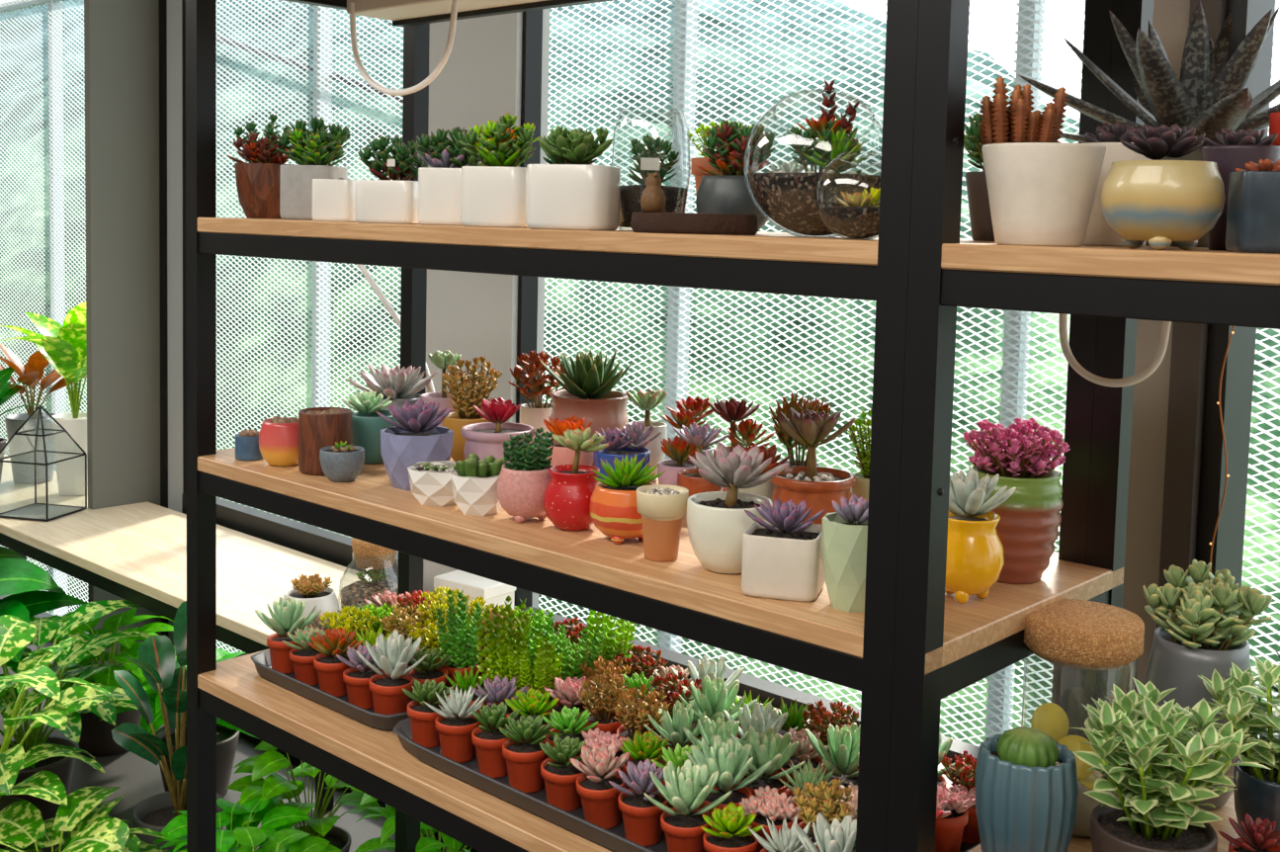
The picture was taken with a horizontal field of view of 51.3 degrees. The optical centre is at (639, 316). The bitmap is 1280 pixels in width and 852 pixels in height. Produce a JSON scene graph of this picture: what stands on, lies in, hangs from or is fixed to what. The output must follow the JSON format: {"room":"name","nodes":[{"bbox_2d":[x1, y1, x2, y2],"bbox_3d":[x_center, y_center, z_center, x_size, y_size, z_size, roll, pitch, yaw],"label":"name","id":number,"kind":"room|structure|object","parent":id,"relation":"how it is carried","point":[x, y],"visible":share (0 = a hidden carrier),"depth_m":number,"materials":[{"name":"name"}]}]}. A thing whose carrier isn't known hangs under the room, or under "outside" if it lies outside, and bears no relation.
{"room":"plant shop","nodes":[
{"label":"plant shop","id":0,"kind":"room"},
{"bbox_2d":[158,0,168,637],"bbox_3d":[-1.760,-0.139,4.964,0.040,3.150,0.040,5,6,42],"label":"window frame","id":1,"kind":"structure","parent":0,"point":[162,4],"depth_m":4.94,"materials":[{"name":"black metal"}]},
{"bbox_2d":[0,642,445,851],"bbox_3d":[-2.576,1.709,1.809,12.000,0.100,6.060,5,6,42],"label":"floor","id":2,"kind":"structure","parent":0,"point":[138,778],"depth_m":4.28,"materials":[{"name":"concrete"}]},
{"bbox_2d":[0,558,85,662],"bbox_3d":[-2.145,1.118,4.071,0.786,0.759,0.833,1,4,-9],"label":"monstera","id":3,"kind":"object","parent":2,"relation":"on","point":[24,579],"visible":0.78,"depth_m":4.16,"materials":[{"name":"plant"}]},
{"bbox_2d":[0,614,130,849],"bbox_3d":[-1.731,1.202,3.475,0.738,0.701,0.734,5,6,42],"label":"potted dieffenbachia","id":4,"kind":"object","parent":2,"relation":"on","point":[16,634],"visible":0.87,"depth_m":3.50,"materials":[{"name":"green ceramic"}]},
{"bbox_2d":[0,599,151,820],"bbox_3d":[-1.770,1.196,3.892,0.668,0.647,0.633,4,5,27],"label":"potted dieffenbachia","id":5,"kind":"object","parent":2,"relation":"on","point":[79,647],"visible":0.44,"depth_m":3.94,"materials":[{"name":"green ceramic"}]},
{"bbox_2d":[0,786,167,851],"bbox_3d":[-1.410,1.376,3.217,0.533,0.407,0.532,5,6,42],"label":"potted dieffenbachia","id":6,"kind":"object","parent":2,"relation":"on","point":[89,826],"visible":1,"depth_m":3.28,"materials":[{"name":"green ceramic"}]},
{"bbox_2d":[28,607,186,756],"bbox_3d":[-1.783,1.247,4.535,0.515,0.449,0.499,5,6,42],"label":"potted plant","id":7,"kind":"object","parent":2,"relation":"on","point":[96,736],"visible":0.4,"depth_m":4.47,"materials":[{"name":"green plant"}]},
{"bbox_2d":[84,0,161,672],"bbox_3d":[-1.877,-0.137,4.895,0.040,3.150,0.300,5,6,42],"label":"pillar","id":8,"kind":"structure","parent":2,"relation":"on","point":[122,37],"depth_m":4.85,"materials":[{"name":"grey paint"}]},
{"bbox_2d":[167,0,182,667],"bbox_3d":[-1.694,-0.134,4.910,0.130,3.150,0.030,5,6,42],"label":"window frame","id":9,"kind":"object","parent":2,"relation":"on","point":[174,7],"visible":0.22,"depth_m":4.90,"materials":[{"name":"black metal"}]},
{"bbox_2d":[100,648,255,796],"bbox_3d":[-1.388,1.281,4.198,0.504,0.450,0.517,5,6,42],"label":"philodendron","id":10,"kind":"object","parent":2,"relation":"on","point":[227,734],"visible":0.13,"depth_m":4.15,"materials":[{"name":"green plant"}]},
{"bbox_2d":[111,600,248,851],"bbox_3d":[-1.207,1.172,3.546,0.343,0.774,0.320,-1,5,-33],"label":"rubber plant","id":11,"kind":"object","parent":2,"relation":"on","point":[156,653],"visible":0.66,"depth_m":3.54,"materials":[{"name":"green plant"}]},
{"bbox_2d":[181,0,186,493],"bbox_3d":[-1.638,-0.128,4.853,0.030,3.150,0.040,5,6,42],"label":"mullion","id":12,"kind":"object","parent":2,"relation":"on","point":[183,1],"visible":0.11,"depth_m":4.83,"materials":[{"name":"black metal"}]},
{"bbox_2d":[153,794,310,851],"bbox_3d":[-1.024,1.399,3.318,0.378,0.365,0.378,5,6,42],"label":"pothos","id":13,"kind":"object","parent":2,"relation":"on","point":[274,819],"visible":0.47,"depth_m":3.34,"materials":[{"name":"green plant"}]},
{"bbox_2d":[179,826,341,851],"bbox_3d":[-0.885,1.399,3.048,0.402,0.412,0.396,0,4,-15],"label":"pothos","id":14,"kind":"object","parent":2,"relation":"on","point":[295,840],"visible":0.95,"depth_m":3.13,"materials":[{"name":"green plant"}]},
{"bbox_2d":[226,740,379,851],"bbox_3d":[-0.885,1.346,3.562,0.457,0.440,0.441,5,6,42],"label":"pothos","id":15,"kind":"object","parent":2,"relation":"on","point":[252,786],"visible":0.59,"depth_m":3.49,"materials":[{"name":"green plant"}]},
{"bbox_2d":[350,786,471,851],"bbox_3d":[-0.508,1.361,3.381,0.458,0.455,0.440,5,6,42],"label":"pothos","id":16,"kind":"object","parent":2,"relation":"on","point":[384,842],"visible":0.15,"depth_m":3.28,"materials":[{"name":"green plant"}]},
{"bbox_2d":[0,454,951,811],"bbox_3d":[-2.128,1.064,4.904,7.420,0.742,0.540,5,6,42],"label":"desk","id":17,"kind":"object","parent":2,"relation":"on","point":[135,553],"visible":0.18,"depth_m":4.22,"materials":[{"name":"brown wood"}]},
{"bbox_2d":[0,343,85,484],"bbox_3d":[-2.373,0.380,5.300,0.394,0.552,0.416,5,6,42],"label":"potted plant","id":18,"kind":"object","parent":17,"relation":"on","point":[33,371],"visible":0.74,"depth_m":5.23,"materials":[{"name":"grey ceramic"}]},
{"bbox_2d":[0,405,86,521],"bbox_3d":[-2.131,0.508,4.741,0.218,0.387,0.218,2,4,14],"label":"glass terrarium","id":19,"kind":"object","parent":17,"relation":"on","point":[36,511],"visible":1,"depth_m":4.75,"materials":[{"name":"black metal"}]},
{"bbox_2d":[0,301,87,496],"bbox_3d":[-2.163,0.298,5.079,0.496,0.758,0.545,0,5,-18],"label":"potted plant","id":20,"kind":"object","parent":17,"relation":"on","point":[64,347],"visible":0.8,"depth_m":5.01,"materials":[{"name":"green plant"}]},
{"bbox_2d":[282,573,339,630],"bbox_3d":[-0.867,0.752,3.498,0.152,0.151,0.152,5,6,42],"label":"potted succulent","id":21,"kind":"object","parent":17,"relation":"on","point":[315,592],"visible":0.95,"depth_m":3.47,"materials":[{"name":"white ceramic"}]},
{"bbox_2d":[338,537,397,610],"bbox_3d":[-0.719,0.711,3.610,0.192,0.223,0.192,5,6,42],"label":"jar","id":22,"kind":"object","parent":17,"relation":"on","point":[368,556],"visible":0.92,"depth_m":3.56,"materials":[{"name":"glass"}]},
{"bbox_2d":[433,569,515,612],"bbox_3d":[-0.447,0.768,3.609,0.186,0.123,0.126,5,5,36],"label":"gift box","id":23,"kind":"object","parent":17,"relation":"on","point":[494,592],"visible":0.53,"depth_m":3.56,"materials":[{"name":"white"}]},
{"bbox_2d":[513,9,542,609],"bbox_3d":[-0.308,-0.006,3.657,0.015,3.150,0.060,5,6,42],"label":"mullion","id":24,"kind":"object","parent":2,"relation":"on","point":[532,37],"visible":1,"depth_m":3.63,"materials":[{"name":"black metal"}]},
{"bbox_2d":[0,0,1275,851],"bbox_3d":[-0.593,-0.025,3.815,12.000,3.150,0.170,5,6,42],"label":"wall","id":25,"kind":"structure","parent":2,"relation":"on","point":[1189,341],"depth_m":2.31,"materials":[{"name":"brown"}]},
{"bbox_2d":[185,0,1279,851],"bbox_3d":[0.377,0.424,1.814,2.900,2.600,0.550,5,6,42],"label":"metal shelving rack","id":26,"kind":"object","parent":2,"relation":"on","point":[913,646],"visible":0.58,"depth_m":1.77,"materials":[{"name":"black metal"}]},
{"bbox_2d":[235,428,262,461],"bbox_3d":[-0.743,0.243,2.540,0.055,0.058,0.055,5,6,42],"label":"potted lithops","id":27,"kind":"object","parent":26,"relation":"on","point":[247,449],"visible":0.89,"depth_m":2.52,"materials":[{"name":"blue ceramic"}]},
{"bbox_2d":[227,113,295,219],"bbox_3d":[-0.726,-0.291,2.587,0.143,0.202,0.128,5,6,42],"label":"potted succulent","id":28,"kind":"object","parent":26,"relation":"on","point":[258,182],"visible":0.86,"depth_m":2.54,"materials":[{"name":"red plant"}]},
{"bbox_2d":[258,416,298,466],"bbox_3d":[-0.666,0.232,2.492,0.091,0.091,0.091,5,6,42],"label":"potted lithops","id":29,"kind":"object","parent":26,"relation":"on","point":[278,436],"visible":0.91,"depth_m":2.46,"materials":[{"name":"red ceramic"}]},
{"bbox_2d":[275,116,350,220],"bbox_3d":[-0.607,-0.275,2.483,0.129,0.192,0.138,-3,6,-44],"label":"potted succulent","id":30,"kind":"object","parent":26,"relation":"on","point":[312,150],"visible":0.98,"depth_m":2.44,"materials":[{"name":"green plant"}]},
{"bbox_2d":[298,407,351,475],"bbox_3d":[-0.574,0.227,2.434,0.095,0.113,0.095,5,6,42],"label":"potted lithops","id":31,"kind":"object","parent":26,"relation":"on","point":[318,427],"visible":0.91,"depth_m":2.39,"materials":[{"name":"brown wood"}]},
{"bbox_2d":[312,177,356,222],"bbox_3d":[-0.521,-0.202,2.309,0.072,0.075,0.072,2,4,14],"label":"plant pot","id":32,"kind":"object","parent":26,"relation":"on","point":[333,200],"visible":0.84,"depth_m":2.27,"materials":[{"name":"white ceramic"}]},
{"bbox_2d":[319,440,364,482],"bbox_3d":[-0.527,0.256,2.360,0.078,0.070,0.078,5,6,42],"label":"potted haworthia","id":33,"kind":"object","parent":26,"relation":"on","point":[343,463],"visible":1,"depth_m":2.33,"materials":[{"name":"concrete"}]},
{"bbox_2d":[341,390,400,464],"bbox_3d":[-0.510,0.209,2.539,0.111,0.136,0.098,5,6,42],"label":"potted echeveria","id":34,"kind":"object","parent":26,"relation":"on","point":[367,424],"visible":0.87,"depth_m":2.50,"materials":[{"name":"teal ceramic"}]},
{"bbox_2d":[354,135,427,224],"bbox_3d":[-0.407,-0.227,2.217,0.117,0.146,0.111,2,4,14],"label":"potted succulent","id":35,"kind":"object","parent":26,"relation":"on","point":[384,200],"visible":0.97,"depth_m":2.17,"materials":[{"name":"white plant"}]},
{"bbox_2d":[346,364,437,425],"bbox_3d":[-0.486,0.182,2.700,0.175,0.167,0.180,5,6,42],"label":"potted graptopetalum","id":36,"kind":"object","parent":26,"relation":"on","point":[402,385],"visible":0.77,"depth_m":2.67,"materials":[{"name":"grey plant"}]},
{"bbox_2d":[346,0,452,26],"bbox_3d":[-0.454,-0.619,2.548,0.364,0.070,0.275,5,6,42],"label":"light fixture","id":37,"kind":"object","parent":26,"relation":"attached to","point":[402,13],"depth_m":2.63,"materials":[{"name":"white"}]},
{"bbox_2d":[349,0,458,95],"bbox_3d":[-0.457,-0.519,2.559,0.332,0.190,0.011,5,6,42],"label":"power cable","id":38,"kind":"object","parent":37,"relation":"attached to","point":[454,13],"visible":1,"depth_m":2.55,"materials":[{"name":"white plastic"}]},
{"bbox_2d":[250,586,554,730],"bbox_3d":[-0.456,0.605,2.598,0.463,0.196,0.450,5,6,42],"label":"tray","id":39,"kind":"object","parent":26,"relation":"on","point":[357,662],"visible":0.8,"depth_m":2.50,"materials":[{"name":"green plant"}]},
{"bbox_2d":[376,398,453,490],"bbox_3d":[-0.387,0.221,2.326,0.127,0.150,0.133,5,6,42],"label":"potted echeveria","id":40,"kind":"object","parent":26,"relation":"on","point":[419,437],"visible":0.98,"depth_m":2.29,"materials":[{"name":"purple ceramic"}]},
{"bbox_2d":[407,460,456,507],"bbox_3d":[-0.332,0.276,2.199,0.104,0.063,0.104,5,6,42],"label":"potted lithops","id":41,"kind":"object","parent":26,"relation":"on","point":[430,481],"visible":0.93,"depth_m":2.16,"materials":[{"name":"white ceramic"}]},
{"bbox_2d":[420,349,461,426],"bbox_3d":[-0.390,0.170,2.657,0.095,0.202,0.095,5,6,42],"label":"potted echeveria","id":42,"kind":"object","parent":26,"relation":"on","point":[441,360],"visible":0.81,"depth_m":2.63,"materials":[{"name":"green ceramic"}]},
{"bbox_2d":[415,126,484,226],"bbox_3d":[-0.298,-0.225,2.140,0.121,0.158,0.113,2,4,9],"label":"potted succulent","id":43,"kind":"object","parent":26,"relation":"on","point":[439,186],"visible":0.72,"depth_m":2.10,"materials":[{"name":"white ceramic"}]},
{"bbox_2d":[441,355,502,461],"bbox_3d":[-0.320,0.178,2.533,0.112,0.208,0.114,0,4,-12],"label":"potted sedum","id":44,"kind":"object","parent":26,"relation":"on","point":[465,414],"visible":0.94,"depth_m":2.51,"materials":[{"name":"plant"}]},
{"bbox_2d":[450,453,507,515],"bbox_3d":[-0.257,0.268,2.134,0.093,0.092,0.093,5,6,42],"label":"potted cactus","id":45,"kind":"object","parent":26,"relation":"on","point":[474,480],"visible":0.97,"depth_m":2.10,"materials":[{"name":"white ceramic"}]},
{"bbox_2d":[461,397,534,462],"bbox_3d":[-0.256,0.222,2.401,0.131,0.144,0.131,5,6,42],"label":"potted echeveria","id":46,"kind":"object","parent":26,"relation":"on","point":[484,439],"visible":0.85,"depth_m":2.37,"materials":[{"name":"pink ceramic"}]},
{"bbox_2d":[459,112,540,228],"bbox_3d":[-0.215,-0.222,2.024,0.120,0.172,0.109,2,4,11],"label":"potted succulent","id":47,"kind":"object","parent":26,"relation":"on","point":[493,195],"visible":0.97,"depth_m":1.98,"materials":[{"name":"white ceramic"}]},
{"bbox_2d":[496,426,553,522],"bbox_3d":[-0.176,0.248,2.084,0.095,0.142,0.095,5,6,42],"label":"potted crassula","id":48,"kind":"object","parent":26,"relation":"on","point":[522,482],"visible":0.95,"depth_m":2.06,"materials":[{"name":"pink ceramic"}]},
{"bbox_2d":[456,0,613,19],"bbox_3d":[-0.255,-0.606,2.445,0.420,0.070,0.158,5,6,42],"label":"light fixture","id":49,"kind":"object","parent":26,"relation":"attached to","point":[467,9],"depth_m":2.50,"materials":[{"name":"white"}]},
{"bbox_2d":[508,350,565,448],"bbox_3d":[-0.194,0.172,2.616,0.113,0.214,0.126,5,6,42],"label":"potted crassula","id":50,"kind":"object","parent":26,"relation":"on","point":[532,414],"visible":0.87,"depth_m":2.59,"materials":[{"name":"brown plant"}]},
{"bbox_2d":[543,415,593,465],"bbox_3d":[-0.126,0.238,2.345,0.091,0.126,0.089,5,6,42],"label":"potted echeveria","id":51,"kind":"object","parent":26,"relation":"on","point":[561,455],"visible":0.46,"depth_m":2.31,"materials":[{"name":"pink ceramic"}]},
{"bbox_2d":[525,125,620,230],"bbox_3d":[-0.095,-0.201,1.937,0.122,0.149,0.132,2,4,14],"label":"potted echeveria","id":52,"kind":"object","parent":26,"relation":"on","point":[566,193],"visible":0.99,"depth_m":1.88,"materials":[{"name":"white ceramic"}]},
{"bbox_2d":[542,426,608,530],"bbox_3d":[-0.098,0.247,2.035,0.100,0.155,0.093,5,6,42],"label":"potted graptopetalum","id":53,"kind":"object","parent":26,"relation":"on","point":[568,492],"visible":1,"depth_m":2.01,"materials":[{"name":"red ceramic"}]},
{"bbox_2d":[539,348,632,466],"bbox_3d":[-0.092,0.177,2.466,0.154,0.231,0.170,-1,5,-27],"label":"agave","id":54,"kind":"object","parent":26,"relation":"on","point":[587,384],"visible":0.69,"depth_m":2.43,"materials":[{"name":"pink ceramic"}]},
{"bbox_2d":[588,421,661,480],"bbox_3d":[-0.031,0.243,2.292,0.127,0.128,0.097,1,4,-8],"label":"potted echeveria","id":55,"kind":"object","parent":26,"relation":"on","point":[618,447],"visible":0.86,"depth_m":2.27,"materials":[{"name":"blue ceramic"}]},
{"bbox_2d":[589,453,666,543],"bbox_3d":[-0.020,0.269,1.970,0.110,0.125,0.107,3,5,22],"label":"potted haworthia","id":56,"kind":"object","parent":26,"relation":"on","point":[613,501],"visible":0.89,"depth_m":1.94,"materials":[{"name":"orange ceramic"}]},
{"bbox_2d":[625,389,667,482],"bbox_3d":[0.011,0.216,2.418,0.076,0.164,0.082,0,4,-13],"label":"potted echeveria","id":57,"kind":"object","parent":26,"relation":"on","point":[650,399],"visible":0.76,"depth_m":2.40,"materials":[{"name":"white ceramic"}]},
{"bbox_2d":[610,107,690,229],"bbox_3d":[0.016,-0.220,2.007,0.120,0.181,0.120,2,4,2],"label":"terrarium","id":58,"kind":"object","parent":26,"relation":"on","point":[648,161],"visible":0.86,"depth_m":1.98,"materials":[{"name":"glass"}]},
{"bbox_2d":[636,484,688,562],"bbox_3d":[0.031,0.291,1.872,0.074,0.098,0.074,5,6,42],"label":"potted lithops","id":59,"kind":"object","parent":26,"relation":"on","point":[662,508],"visible":1,"depth_m":1.85,"materials":[{"name":"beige ceramic"}]},
{"bbox_2d":[657,408,705,485],"bbox_3d":[0.070,0.235,2.266,0.081,0.153,0.084,2,4,3],"label":"potted echeveria","id":60,"kind":"object","parent":26,"relation":"on","point":[680,448],"visible":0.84,"depth_m":2.25,"materials":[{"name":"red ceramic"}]},
{"bbox_2d":[392,595,980,851],"bbox_3d":[0.067,0.640,2.108,0.947,0.222,0.479,5,6,42],"label":"tray","id":61,"kind":"object","parent":26,"relation":"on","point":[571,735],"visible":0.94,"depth_m":2.07,"materials":[{"name":"grey plastic"}]},
{"bbox_2d":[631,212,758,235],"bbox_3d":[0.074,-0.124,1.788,0.170,0.028,0.101,1,4,-1],"label":"stand","id":62,"kind":"object","parent":26,"relation":"on","point":[645,222],"visible":0.98,"depth_m":1.75,"materials":[{"name":"brown wood"}]},
{"bbox_2d":[640,171,665,212],"bbox_3d":[0.018,-0.167,1.798,0.034,0.054,0.034,5,6,42],"label":"figurine","id":63,"kind":"object","parent":62,"relation":"on","point":[652,198],"visible":1,"depth_m":1.79,"materials":[{"name":"brown ceramic"}]},
{"bbox_2d":[672,422,730,496],"bbox_3d":[0.096,0.246,2.171,0.090,0.146,0.084,5,6,42],"label":"potted echeveria","id":64,"kind":"object","parent":26,"relation":"on","point":[691,479],"visible":0.66,"depth_m":2.15,"materials":[{"name":"plant"}]},
{"bbox_2d":[695,119,775,230],"bbox_3d":[0.137,-0.201,1.926,0.110,0.162,0.112,5,6,42],"label":"potted succulent","id":65,"kind":"object","parent":26,"relation":"on","point":[727,193],"visible":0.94,"depth_m":1.89,"materials":[{"name":"red plant"}]},
{"bbox_2d":[685,442,788,574],"bbox_3d":[0.129,0.264,1.815,0.146,0.166,0.137,5,6,42],"label":"potted echeveria","id":66,"kind":"object","parent":26,"relation":"on","point":[717,521],"visible":0.93,"depth_m":1.79,"materials":[{"name":"beige ceramic"}]},
{"bbox_2d":[707,397,774,491],"bbox_3d":[0.170,0.227,2.280,0.132,0.172,0.096,5,6,42],"label":"potted echeveria","id":67,"kind":"object","parent":26,"relation":"on","point":[732,411],"visible":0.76,"depth_m":2.27,"materials":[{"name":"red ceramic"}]},
{"bbox_2d":[731,441,790,499],"bbox_3d":[0.186,0.265,2.125,0.098,0.119,0.096,5,6,42],"label":"potted echeveria","id":68,"kind":"object","parent":26,"relation":"on","point":[765,489],"visible":0.27,"depth_m":2.10,"materials":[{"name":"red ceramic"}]},
{"bbox_2d":[741,498,825,601],"bbox_3d":[0.185,0.297,1.725,0.103,0.116,0.101,3,4,17],"label":"potted echeveria","id":69,"kind":"object","parent":26,"relation":"on","point":[782,557],"visible":0.99,"depth_m":1.68,"materials":[{"name":"beige ceramic"}]},
{"bbox_2d":[768,391,831,466],"bbox_3d":[0.269,0.220,2.204,0.106,0.201,0.094,3,5,24],"label":"potted crassula","id":70,"kind":"object","parent":26,"relation":"on","point":[783,436],"visible":0.42,"depth_m":2.18,"materials":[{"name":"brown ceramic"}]},
{"bbox_2d":[743,79,882,237],"bbox_3d":[0.234,-0.207,1.752,0.196,0.211,0.196,3,5,22],"label":"terrarium","id":71,"kind":"object","parent":26,"relation":"on","point":[787,196],"visible":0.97,"depth_m":1.72,"materials":[{"name":"glass"}]},
{"bbox_2d":[769,407,855,524],"bbox_3d":[0.266,0.239,2.056,0.134,0.187,0.134,5,6,42],"label":"potted aeonium","id":72,"kind":"object","parent":26,"relation":"on","point":[818,486],"visible":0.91,"depth_m":2.03,"materials":[{"name":"ceramic"}]},
{"bbox_2d":[821,493,868,612],"bbox_3d":[0.267,0.293,1.658,0.084,0.138,0.084,5,6,42],"label":"potted succulent","id":73,"kind":"object","parent":26,"relation":"on","point":[844,532],"visible":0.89,"depth_m":1.63,"materials":[{"name":"green ceramic"}]},
{"bbox_2d":[814,151,880,240],"bbox_3d":[0.263,-0.144,1.598,0.108,0.108,0.108,5,6,42],"label":"terrarium","id":74,"kind":"object","parent":26,"relation":"on","point":[856,219],"visible":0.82,"depth_m":1.57,"materials":[{"name":"glass"}]},
{"bbox_2d":[847,408,871,501],"bbox_3d":[0.368,0.235,2.117,0.088,0.189,0.100,4,5,35],"label":"potted sedum","id":75,"kind":"object","parent":26,"relation":"on","point":[861,488],"visible":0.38,"depth_m":2.10,"materials":[{"name":"green plant"}]},
{"bbox_2d":[944,469,1015,603],"bbox_3d":[0.420,0.279,1.698,0.105,0.167,0.099,3,5,19],"label":"potted succulent","id":76,"kind":"object","parent":26,"relation":"on","point":[975,548],"visible":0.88,"depth_m":1.67,"materials":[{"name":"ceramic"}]},
{"bbox_2d":[963,103,1010,241],"bbox_3d":[0.472,-0.189,1.756,0.099,0.179,0.113,2,4,14],"label":"potted succulent","id":77,"kind":"object","parent":26,"relation":"on","point":[981,228],"visible":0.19,"depth_m":1.74,"materials":[{"name":"green plant"}]},
{"bbox_2d":[963,417,1070,584],"bbox_3d":[0.510,0.247,1.812,0.140,0.217,0.136,-1,5,-28],"label":"potted succulent","id":78,"kind":"object","parent":26,"relation":"on","point":[1027,530],"visible":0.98,"depth_m":1.77,"materials":[{"name":"red ceramic"}]},
{"bbox_2d":[974,726,1078,851],"bbox_3d":[0.443,0.560,1.533,0.115,0.174,0.113,5,6,42],"label":"cactus","id":79,"kind":"object","parent":26,"relation":"on","point":[1027,786],"visible":1,"depth_m":1.49,"materials":[{"name":"blue ceramic"}]},
{"bbox_2d":[977,76,1106,247],"bbox_3d":[0.440,-0.170,1.467,0.136,0.183,0.129,5,6,42],"label":"cactus","id":80,"kind":"object","parent":26,"relation":"on","point":[1042,189],"visible":1,"depth_m":1.43,"materials":[{"name":"beige ceramic"}]},
{"bbox_2d":[1021,598,1144,839],"bbox_3d":[0.555,0.507,1.690,0.147,0.262,0.147,5,6,42],"label":"glass jar","id":81,"kind":"object","parent":26,"relation":"on","point":[1069,633],"visible":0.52,"depth_m":1.65,"materials":[{"name":"beige"}]},
{"bbox_2d":[1058,313,1171,387],"bbox_3d":[0.582,0.029,1.639,0.142,0.117,0.010,5,6,42],"label":"power cable","id":82,"kind":"object","parent":26,"relation":"attached to","point":[1063,318],"visible":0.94,"depth_m":1.64,"materials":[{"name":"white plastic"}]},
{"bbox_2d":[1083,121,1161,247],"bbox_3d":[0.556,-0.154,1.558,0.099,0.144,0.099,5,6,42],"label":"potted pachyphytum","id":83,"kind":"object","parent":26,"relation":"on","point":[1099,232],"visible":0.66,"depth_m":1.53,"materials":[{"name":"beige ceramic"}]},
{"bbox_2d":[1019,0,1279,247],"bbox_3d":[0.699,-0.237,1.689,0.422,0.296,0.417,-1,5,-25],"label":"aloe","id":84,"kind":"object","parent":26,"relation":"on","point":[1209,96],"visible":0.47,"depth_m":1.60,"materials":[{"name":"grey plant"}]},
{"bbox_2d":[1101,123,1225,250],"bbox_3d":[0.540,-0.133,1.377,0.120,0.129,0.120,5,6,42],"label":"potted echeveria","id":85,"kind":"object","parent":26,"relation":"on","point":[1157,202],"visible":0.99,"depth_m":1.34,"materials":[{"name":"ceramic"}]},
{"bbox_2d":[1070,677,1271,851],"bbox_3d":[0.568,0.531,1.484,0.184,0.245,0.195,1,4,-10],"label":"potted plant","id":86,"kind":"object","parent":26,"relation":"on","point":[1155,759],"visible":1,"depth_m":1.45,"materials":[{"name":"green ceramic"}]},
{"bbox_2d":[1143,559,1272,810],"bbox_3d":[0.731,0.480,1.752,0.138,0.316,0.146,1,4,-9],"label":"potted echeveria","id":87,"kind":"object","parent":26,"relation":"on","point":[1200,635],"visible":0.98,"depth_m":1.71,"materials":[{"name":"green plant"}]},
{"bbox_2d":[1196,655,1279,846],"bbox_3d":[0.754,0.528,1.585,0.190,0.246,0.191,3,5,25],"label":"potted plant","id":88,"kind":"object","parent":26,"relation":"on","point":[1257,794],"visible":0.83,"depth_m":1.57,"materials":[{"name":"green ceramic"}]},
{"bbox_2d":[1201,128,1279,250],"bbox_3d":[0.651,-0.138,1.447,0.079,0.132,0.083,5,6,42],"label":"potted haworthia","id":89,"kind":"object","parent":26,"relation":"on","point":[1236,149],"visible":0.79,"depth_m":1.42,"materials":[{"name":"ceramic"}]},
{"bbox_2d":[1218,813,1279,851],"bbox_3d":[0.678,0.607,1.476,0.077,0.101,0.070,2,4,8],"label":"potted echeveria","id":90,"kind":"object","parent":26,"relation":"on","point":[1261,837],"visible":1,"depth_m":1.47,"materials":[{"name":"plant"}]},
{"bbox_2d":[1225,159,1279,254],"bbox_3d":[0.622,-0.110,1.324,0.062,0.094,0.062,2,4,8],"label":"potted succulent","id":91,"kind":"object","parent":26,"relation":"on","point":[1253,198],"visible":1,"depth_m":1.30,"materials":[{"name":"ceramic"}]},
{"bbox_3d":[0.899,0.108,2.520,0.040,3.150,0.080,5,6,42],"label":"mullion","id":92,"kind":"object","parent":2,"relation":"on","visible":0},
{"bbox_2d":[520,606,979,772],"bbox_3d":[0.273,0.883,3.147,1.620,0.040,0.060,5,6,42],"label":"rail","id":93,"kind":"object","parent":92,"relation":"attached to","point":[766,689],"visible":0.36,"depth_m":3.11,"materials":[{"name":"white metal"}]},
{"bbox_2d":[423,8,549,851],"bbox_3d":[-0.466,-0.022,3.814,0.430,3.150,0.120,5,6,42],"label":"pillar","id":94,"kind":"structure","parent":0,"point":[469,314],"depth_m":3.70,"materials":[{"name":"grey paint"}]},
{"bbox_2d":[1117,0,1190,693],"bbox_3d":[0.941,0.115,2.440,0.130,3.150,0.140,5,6,42],"label":"pillar","id":95,"kind":"structure","parent":0,"point":[1170,21],"depth_m":2.38,"materials":[{"name":"brown paint"}]},
{"label":"outside","id":96,"kind":"structure","parent":0,"visible":0},
{"bbox_2d":[0,0,1279,746],"bbox_3d":[-0.301,0.082,4.147,16.000,6.500,0.104,5,6,42],"label":"screen","id":97,"kind":"object","parent":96,"point":[1031,14],"visible":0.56,"depth_m":3.77,"materials":[{"name":"silver metal"}]},
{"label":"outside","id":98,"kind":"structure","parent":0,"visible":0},
{"bbox_2d":[0,0,1279,746],"bbox_3d":[0.354,-1.872,15.846,69.000,11.216,14.598,5,6,42],"label":"hillside","id":99,"kind":"structure","parent":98,"point":[1271,332],"depth_m":16.07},
{"bbox_3d":[-0.659,-0.036,3.943,0.030,3.150,0.070,5,6,42],"label":"mullion","id":100,"kind":"object","parent":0,"visible":0},
{"bbox_2d":[181,493,398,582],"bbox_3d":[-1.170,0.745,4.458,1.310,0.110,0.060,5,6,42],"label":"rail","id":101,"kind":"object","parent":100,"relation":"attached to","point":[309,540],"visible":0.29,"depth_m":4.42,"materials":[{"name":"black metal"}]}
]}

